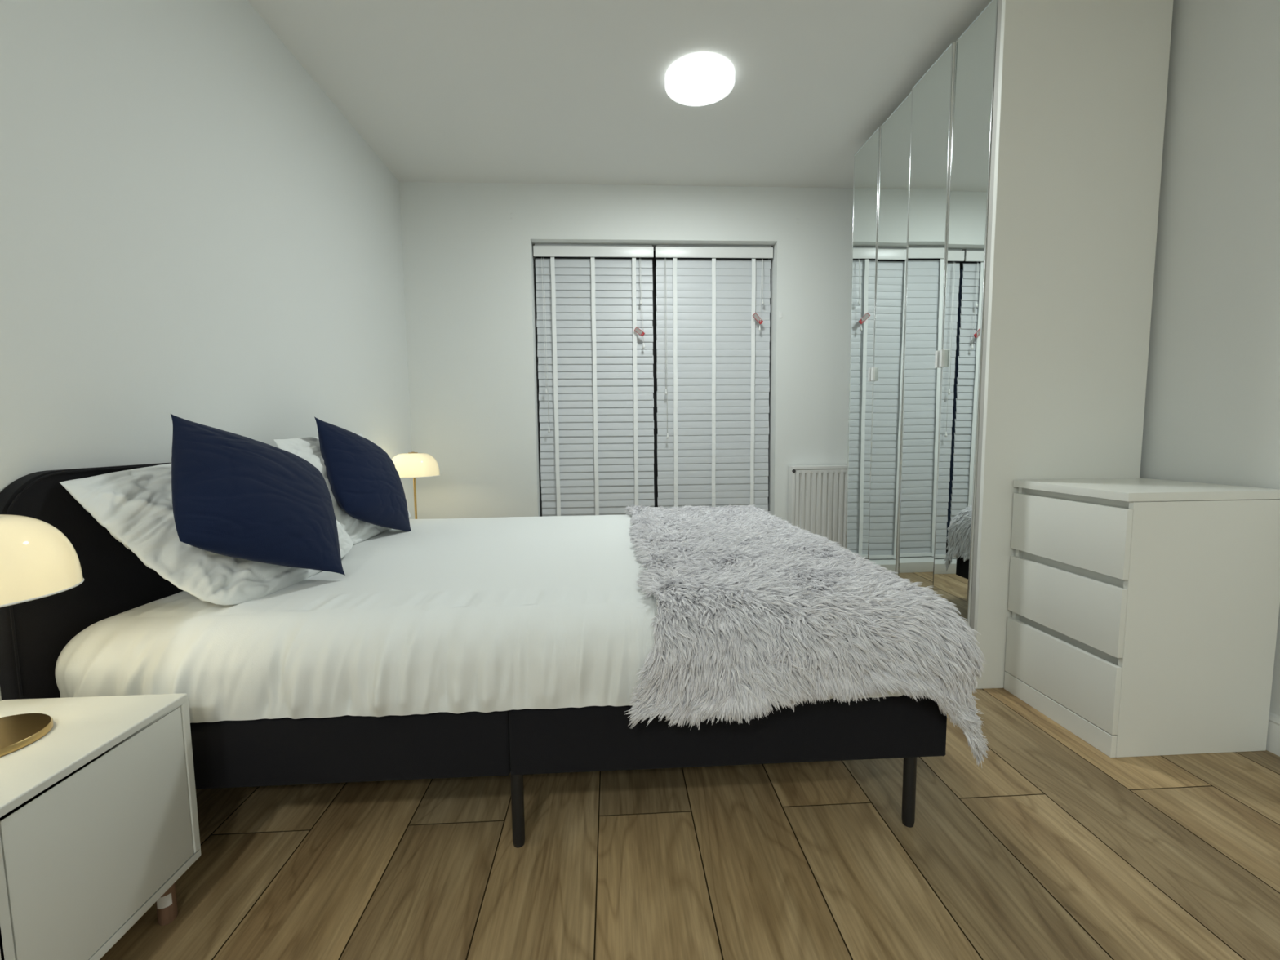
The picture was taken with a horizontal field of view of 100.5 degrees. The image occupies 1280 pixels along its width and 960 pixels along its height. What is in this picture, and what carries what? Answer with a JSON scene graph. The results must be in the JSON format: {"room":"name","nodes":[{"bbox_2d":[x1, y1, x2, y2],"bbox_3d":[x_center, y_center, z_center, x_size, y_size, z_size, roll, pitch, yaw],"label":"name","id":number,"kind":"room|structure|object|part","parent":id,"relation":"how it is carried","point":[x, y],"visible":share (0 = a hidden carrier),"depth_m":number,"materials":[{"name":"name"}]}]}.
{"room":"bedroom","nodes":[
{"label":"bedroom","id":0,"kind":"room"},
{"bbox_2d":[0,0,414,701],"bbox_3d":[-1.341,-0.327,0.265,0.100,2.574,6.930,-1,5,-3],"label":"wall","id":1,"kind":"structure","parent":0,"point":[192,228],"depth_m":1.57,"materials":[{"name":"white paint"}]},
{"bbox_2d":[247,0,991,187],"bbox_3d":[0.305,-1.635,0.243,3.425,0.100,6.930,-1,5,-3],"label":"ceiling","id":2,"kind":"structure","parent":0,"point":[515,91],"depth_m":2.33,"materials":[{"name":"white paint"}]},
{"bbox_2d":[665,52,734,106],"bbox_3d":[0.261,-1.743,2.329,0.304,0.044,0.304,-1,5,-3],"label":"ceiling light","id":3,"kind":"object","parent":2,"relation":"attached to","point":[699,78],"visible":1,"depth_m":2.28,"materials":[{"name":"white"}]},
{"bbox_2d":[399,182,853,520],"bbox_3d":[0.141,-0.612,3.601,3.225,2.514,0.306,-1,5,-3],"label":"wall","id":4,"kind":"structure","parent":0,"point":[468,258],"depth_m":3.39,"materials":[{"name":"white paint"}]},
{"bbox_2d":[534,250,768,506],"bbox_3d":[0.096,-0.498,3.692,1.570,2.092,0.060,-1,5,-3],"label":"window","id":5,"kind":"structure","parent":4,"relation":"in","point":[654,259],"depth_m":3.62,"materials":[{"name":"grey"}]},
{"bbox_2d":[533,244,654,516],"bbox_3d":[-0.287,-0.471,3.530,0.770,2.105,0.074,-1,5,-3],"label":"blind","id":6,"kind":"object","parent":5,"relation":"attached to","point":[595,371],"visible":0.81,"depth_m":3.52,"materials":[{"name":"white plastic"}]},
{"bbox_3d":[-0.623,-1.014,3.445,0.007,0.843,0.025,-3,6,-27],"label":"cord","id":7,"kind":"part","parent":6,"relation":"part of","materials":[{"name":"white fabric"}]},
{"bbox_3d":[-0.610,-0.888,3.457,0.007,1.097,0.024,-3,5,-25],"label":"cord","id":8,"kind":"part","parent":6,"relation":"part of","materials":[{"name":"white fabric"}]},
{"bbox_2d":[634,326,644,336],"bbox_3d":[-0.004,-0.966,3.463,0.075,0.066,0.018,2,6,26],"label":"tag","id":9,"kind":"object","parent":6,"relation":"attached to","point":[637,330],"visible":1,"depth_m":3.46,"materials":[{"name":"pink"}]},
{"bbox_3d":[-0.007,-0.968,3.465,0.057,0.025,0.003,41,18,14],"label":"tag plate","id":10,"kind":"part","parent":9,"relation":"part of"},
{"bbox_3d":[0.011,-1.169,3.465,0.010,0.553,0.027,-5,6,-38],"label":"cord","id":11,"kind":"part","parent":6,"relation":"part of","materials":[{"name":"white fabric"}]},
{"bbox_2d":[655,244,773,511],"bbox_3d":[0.494,-0.483,3.572,0.772,2.105,0.074,-1,5,-3],"label":"blind","id":12,"kind":"object","parent":5,"relation":"attached to","point":[713,367],"visible":0.89,"depth_m":3.56,"materials":[{"name":"white plastic"}]},
{"bbox_3d":[0.165,-1.020,3.489,0.003,0.856,0.022,-1,5,-6],"label":"cord","id":13,"kind":"part","parent":12,"relation":"part of","materials":[{"name":"white fabric"}]},
{"bbox_3d":[0.174,-0.877,3.501,0.004,1.144,0.023,-2,5,-12],"label":"cord","id":14,"kind":"part","parent":12,"relation":"part of","materials":[{"name":"fabric"}]},
{"bbox_2d":[752,312,763,324],"bbox_3d":[0.774,-1.061,3.498,0.075,0.075,0.018,-1,5,-8],"label":"tag","id":15,"kind":"object","parent":12,"relation":"attached to","point":[755,315],"visible":1,"depth_m":3.50,"materials":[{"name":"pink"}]},
{"bbox_3d":[0.769,-1.066,3.497,0.025,0.057,0.003,-46,11,-4],"label":"tag plate","id":16,"kind":"part","parent":15,"relation":"part of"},
{"bbox_3d":[0.798,-1.236,3.502,0.010,0.442,0.028,3,6,36],"label":"cord","id":17,"kind":"part","parent":12,"relation":"part of","materials":[{"name":"white fabric"}]},
{"bbox_3d":[0.806,-1.320,3.498,0.004,0.273,0.022,0,5,3],"label":"cord","id":18,"kind":"part","parent":12,"relation":"part of","materials":[{"name":"white fabric"}]},
{"bbox_2d":[787,465,847,548],"bbox_3d":[1.288,0.272,3.545,0.597,0.738,0.095,-1,5,-3],"label":"radiator","id":19,"kind":"object","parent":4,"relation":"attached to","point":[817,495],"visible":0.39,"depth_m":3.49,"materials":[{"name":"white metal"}]},
{"bbox_2d":[794,465,847,469],"bbox_3d":[1.285,-0.086,3.512,0.560,0.020,0.078,-1,5,-3],"label":"grille","id":20,"kind":"object","parent":19,"relation":"attached to","point":[796,467],"depth_m":3.47,"materials":[{"name":"white metal"}]},
{"bbox_2d":[99,688,1279,959],"bbox_3d":[0.333,0.921,0.460,3.345,0.002,6.840,-1,5,-3],"label":"floor","id":21,"kind":"structure","parent":0,"point":[1055,846],"depth_m":1.19,"materials":[{"name":"brown wood"}]},
{"bbox_2d":[0,693,201,959],"bbox_3d":[-1.075,0.671,0.908,0.352,0.450,0.354,-1,5,-3],"label":"nightstand","id":22,"kind":"object","parent":21,"relation":"on","point":[99,817],"visible":1,"depth_m":0.90,"materials":[{"name":"white paint"}]},
{"bbox_2d":[0,514,84,757],"bbox_3d":[-1.108,0.252,0.878,0.274,0.391,0.274,-1,5,-3],"label":"table lamp","id":23,"kind":"object","parent":22,"relation":"on","point":[37,561],"visible":1,"depth_m":0.88,"materials":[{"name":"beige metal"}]},
{"bbox_3d":[-1.109,0.127,0.867,0.272,0.128,0.272,-1,5,-3],"label":"lamp shade","id":24,"kind":"part","parent":23,"relation":"part of","materials":[{"name":"white glass"}]},
{"bbox_3d":[-0.947,0.831,1.063,0.033,0.100,0.033,-1,5,-3],"label":"leg","id":25,"kind":"part","parent":22,"relation":"part of","materials":[{"name":"brown wood"}]},
{"bbox_2d":[0,462,946,848],"bbox_3d":[-0.338,0.347,1.987,2.058,0.892,1.674,-1,5,-3],"label":"frame","id":26,"kind":"object","parent":21,"relation":"on","point":[283,751],"visible":0.32,"depth_m":1.22,"materials":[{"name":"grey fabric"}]},
{"bbox_3d":[-1.353,0.278,1.925,0.028,0.722,1.674,-1,5,-3],"label":"headboard","id":27,"kind":"part","parent":26,"relation":"part of","materials":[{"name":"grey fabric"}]},
{"bbox_3d":[-0.796,0.607,1.208,0.992,0.158,0.040,-1,5,-3],"label":"rail","id":28,"kind":"part","parent":26,"relation":"part of","materials":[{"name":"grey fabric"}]},
{"bbox_2d":[54,514,903,723],"bbox_3d":[-0.327,0.342,1.972,2.048,0.225,1.652,-1,5,-3],"label":"duvet","id":29,"kind":"object","parent":26,"relation":"on","point":[483,615],"visible":0.63,"depth_m":1.20,"materials":[{"name":"white fabric"}]},
{"bbox_2d":[59,463,353,605],"bbox_3d":[-1.129,0.119,1.518,0.348,0.359,0.665,-1,5,1],"label":"pillow","id":30,"kind":"object","parent":29,"relation":"on","point":[135,505],"visible":0.44,"depth_m":1.25,"materials":[{"name":"white fabric"}]},
{"bbox_2d":[170,413,345,575],"bbox_3d":[-1.021,0.051,1.432,0.289,0.456,0.451,2,6,29],"label":"cushion","id":31,"kind":"object","parent":29,"relation":"on","point":[234,495],"visible":1,"depth_m":1.34,"materials":[{"name":"blue fabric"}]},
{"bbox_2d":[273,434,411,544],"bbox_3d":[-1.179,0.017,2.194,0.251,0.413,0.658,-1,5,-5],"label":"pillow","id":32,"kind":"object","parent":29,"relation":"on","point":[308,448],"visible":0.21,"depth_m":1.96,"materials":[{"name":"white fabric"}]},
{"bbox_2d":[314,417,411,531],"bbox_3d":[-1.102,-0.004,2.145,0.239,0.496,0.462,0,5,10],"label":"cushion","id":33,"kind":"object","parent":29,"relation":"on","point":[365,482],"visible":0.99,"depth_m":2.03,"materials":[{"name":"blue fabric"}]},
{"bbox_2d":[624,504,990,766],"bbox_3d":[0.372,0.376,2.025,0.805,0.364,1.718,-1,5,-3],"label":"throw blanket","id":34,"kind":"object","parent":29,"relation":"on","point":[757,610],"visible":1,"depth_m":1.21,"materials":[{"name":"grey fur"}]},
{"bbox_3d":[-0.286,0.763,1.247,0.029,0.190,0.029,-1,5,-3],"label":"leg","id":35,"kind":"part","parent":26,"relation":"part of","materials":[{"name":"black metal"}]},
{"bbox_3d":[0.217,0.592,1.262,1.034,0.158,0.040,-1,5,-3],"label":"rail","id":36,"kind":"part","parent":26,"relation":"part of","materials":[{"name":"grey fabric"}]},
{"bbox_3d":[0.656,0.749,1.298,0.029,0.190,0.029,-1,5,-3],"label":"leg","id":37,"kind":"part","parent":26,"relation":"part of","materials":[{"name":"black metal"}]},
{"bbox_2d":[845,0,1173,688],"bbox_3d":[1.488,-0.498,2.450,0.608,2.457,1.126,-1,5,-3],"label":"wardrobe","id":38,"kind":"object","parent":21,"relation":"on","point":[1006,211],"visible":0.71,"depth_m":1.92,"materials":[{"name":"white wood"}]},
{"bbox_3d":[1.179,-0.557,2.839,0.004,2.368,0.260,-1,5,-3],"label":"mirror pane","id":39,"kind":"part","parent":38,"relation":"part of","materials":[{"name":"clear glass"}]},
{"bbox_3d":[1.177,-0.538,2.718,0.017,0.068,0.014,-1,5,-3],"label":"handle","id":40,"kind":"part","parent":38,"relation":"part of","materials":[{"name":"white plastic"}]},
{"bbox_3d":[1.179,-0.535,2.689,0.017,0.068,0.014,-1,5,-3],"label":"handle","id":41,"kind":"part","parent":38,"relation":"part of","materials":[{"name":"white plastic"}]},
{"bbox_3d":[1.190,-0.557,2.839,0.017,2.377,0.268,-1,5,-3],"label":"door","id":42,"kind":"part","parent":38,"relation":"part of","materials":[{"name":"white metal"}]},
{"bbox_3d":[1.195,-0.534,2.564,0.005,2.368,0.266,-1,5,-3],"label":"mirror pane","id":43,"kind":"part","parent":38,"relation":"part of","materials":[{"name":"silver metal"}]},
{"bbox_3d":[1.205,-0.533,2.565,0.017,2.377,0.274,-1,5,-3],"label":"door","id":44,"kind":"part","parent":38,"relation":"part of","materials":[{"name":"white metal"}]},
{"bbox_3d":[1.210,-0.509,2.281,0.005,2.368,0.268,-1,5,-3],"label":"mirror pane","id":45,"kind":"part","parent":38,"relation":"part of","materials":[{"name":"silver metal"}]},
{"bbox_3d":[1.208,-0.489,2.157,0.017,0.068,0.014,-1,5,-3],"label":"handle","id":46,"kind":"part","parent":38,"relation":"part of","materials":[{"name":"white plastic"}]},
{"bbox_3d":[1.209,-0.487,2.128,0.017,0.068,0.014,-1,5,-3],"label":"handle","id":47,"kind":"part","parent":38,"relation":"part of","materials":[{"name":"white plastic"}]},
{"bbox_3d":[1.221,-0.509,2.282,0.017,2.377,0.276,-1,5,-3],"label":"door","id":48,"kind":"part","parent":38,"relation":"part of","materials":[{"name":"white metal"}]},
{"bbox_3d":[1.224,-0.487,2.030,0.004,2.368,0.212,-1,5,-3],"label":"mirror pane","id":49,"kind":"part","parent":38,"relation":"part of","materials":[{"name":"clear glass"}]},
{"bbox_3d":[1.234,-0.487,2.030,0.017,2.377,0.220,-1,5,-3],"label":"door","id":50,"kind":"part","parent":38,"relation":"part of","materials":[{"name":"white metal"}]},
{"bbox_3d":[1.526,-0.451,1.899,0.592,2.457,0.018,-1,5,-3],"label":"panel","id":51,"kind":"part","parent":38,"relation":"part of","materials":[{"name":"white wood"}]},
{"bbox_2d":[1004,478,1279,757],"bbox_3d":[1.604,0.403,1.750,0.487,0.780,0.429,-1,5,-3],"label":"dresser","id":52,"kind":"object","parent":21,"relation":"on","point":[1144,621],"visible":1,"depth_m":1.56,"materials":[{"name":"white wood"}]},
{"bbox_3d":[1.602,0.398,1.956,0.468,0.754,0.016,-1,5,-3],"label":"panel","id":53,"kind":"part","parent":52,"relation":"part of","materials":[{"name":"white wood"}]},
{"bbox_3d":[1.372,0.624,1.756,0.016,0.203,0.426,-1,5,-3],"label":"drawer","id":54,"kind":"part","parent":52,"relation":"part of","materials":[{"name":"white wood"}]},
{"bbox_3d":[1.370,0.394,1.736,0.016,0.201,0.426,-1,5,-3],"label":"drawer","id":55,"kind":"part","parent":52,"relation":"part of","materials":[{"name":"white wood"}]},
{"bbox_3d":[1.367,0.165,1.716,0.016,0.201,0.426,-1,5,-3],"label":"drawer","id":56,"kind":"part","parent":52,"relation":"part of","materials":[{"name":"white wood"}]},
{"bbox_3d":[1.624,0.433,1.547,0.468,0.754,0.016,-1,5,-3],"label":"panel","id":57,"kind":"part","parent":52,"relation":"part of","materials":[{"name":"white wood"}]},
{"bbox_3d":[-1.227,0.489,3.020,0.353,0.450,0.354,-1,5,-3],"label":"nightstand","id":58,"kind":"object","parent":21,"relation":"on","visible":0},
{"bbox_2d":[391,452,439,519],"bbox_3d":[-1.269,0.053,3.001,0.274,0.423,0.274,-1,5,-3],"label":"table lamp","id":59,"kind":"object","parent":58,"relation":"on","point":[410,464],"visible":0.81,"depth_m":2.90,"materials":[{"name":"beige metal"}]},
{"bbox_3d":[-1.270,0.052,3.001,0.013,0.398,0.013,-1,5,-3],"label":"stem","id":60,"kind":"part","parent":59,"relation":"part of","materials":[{"name":"gold metal"}]},
{"bbox_3d":[-1.271,-0.087,2.989,0.272,0.128,0.272,-1,5,-3],"label":"lamp shade","id":61,"kind":"part","parent":59,"relation":"part of","materials":[{"name":"white glass"}]},
{"bbox_2d":[1139,0,1279,715],"bbox_3d":[1.979,-0.378,0.443,0.100,2.574,6.930,-1,5,-3],"label":"wall","id":62,"kind":"structure","parent":0,"point":[1211,415],"depth_m":1.70,"materials":[{"name":"white paint"}]},
{"bbox_2d":[1266,711,1279,756],"bbox_3d":[1.940,0.851,0.421,0.017,0.111,6.480,-1,5,-3],"label":"baseboard","id":63,"kind":"structure","parent":62,"relation":"attached to","point":[1273,744],"depth_m":1.57,"materials":[{"name":"white wood"}]}
]}

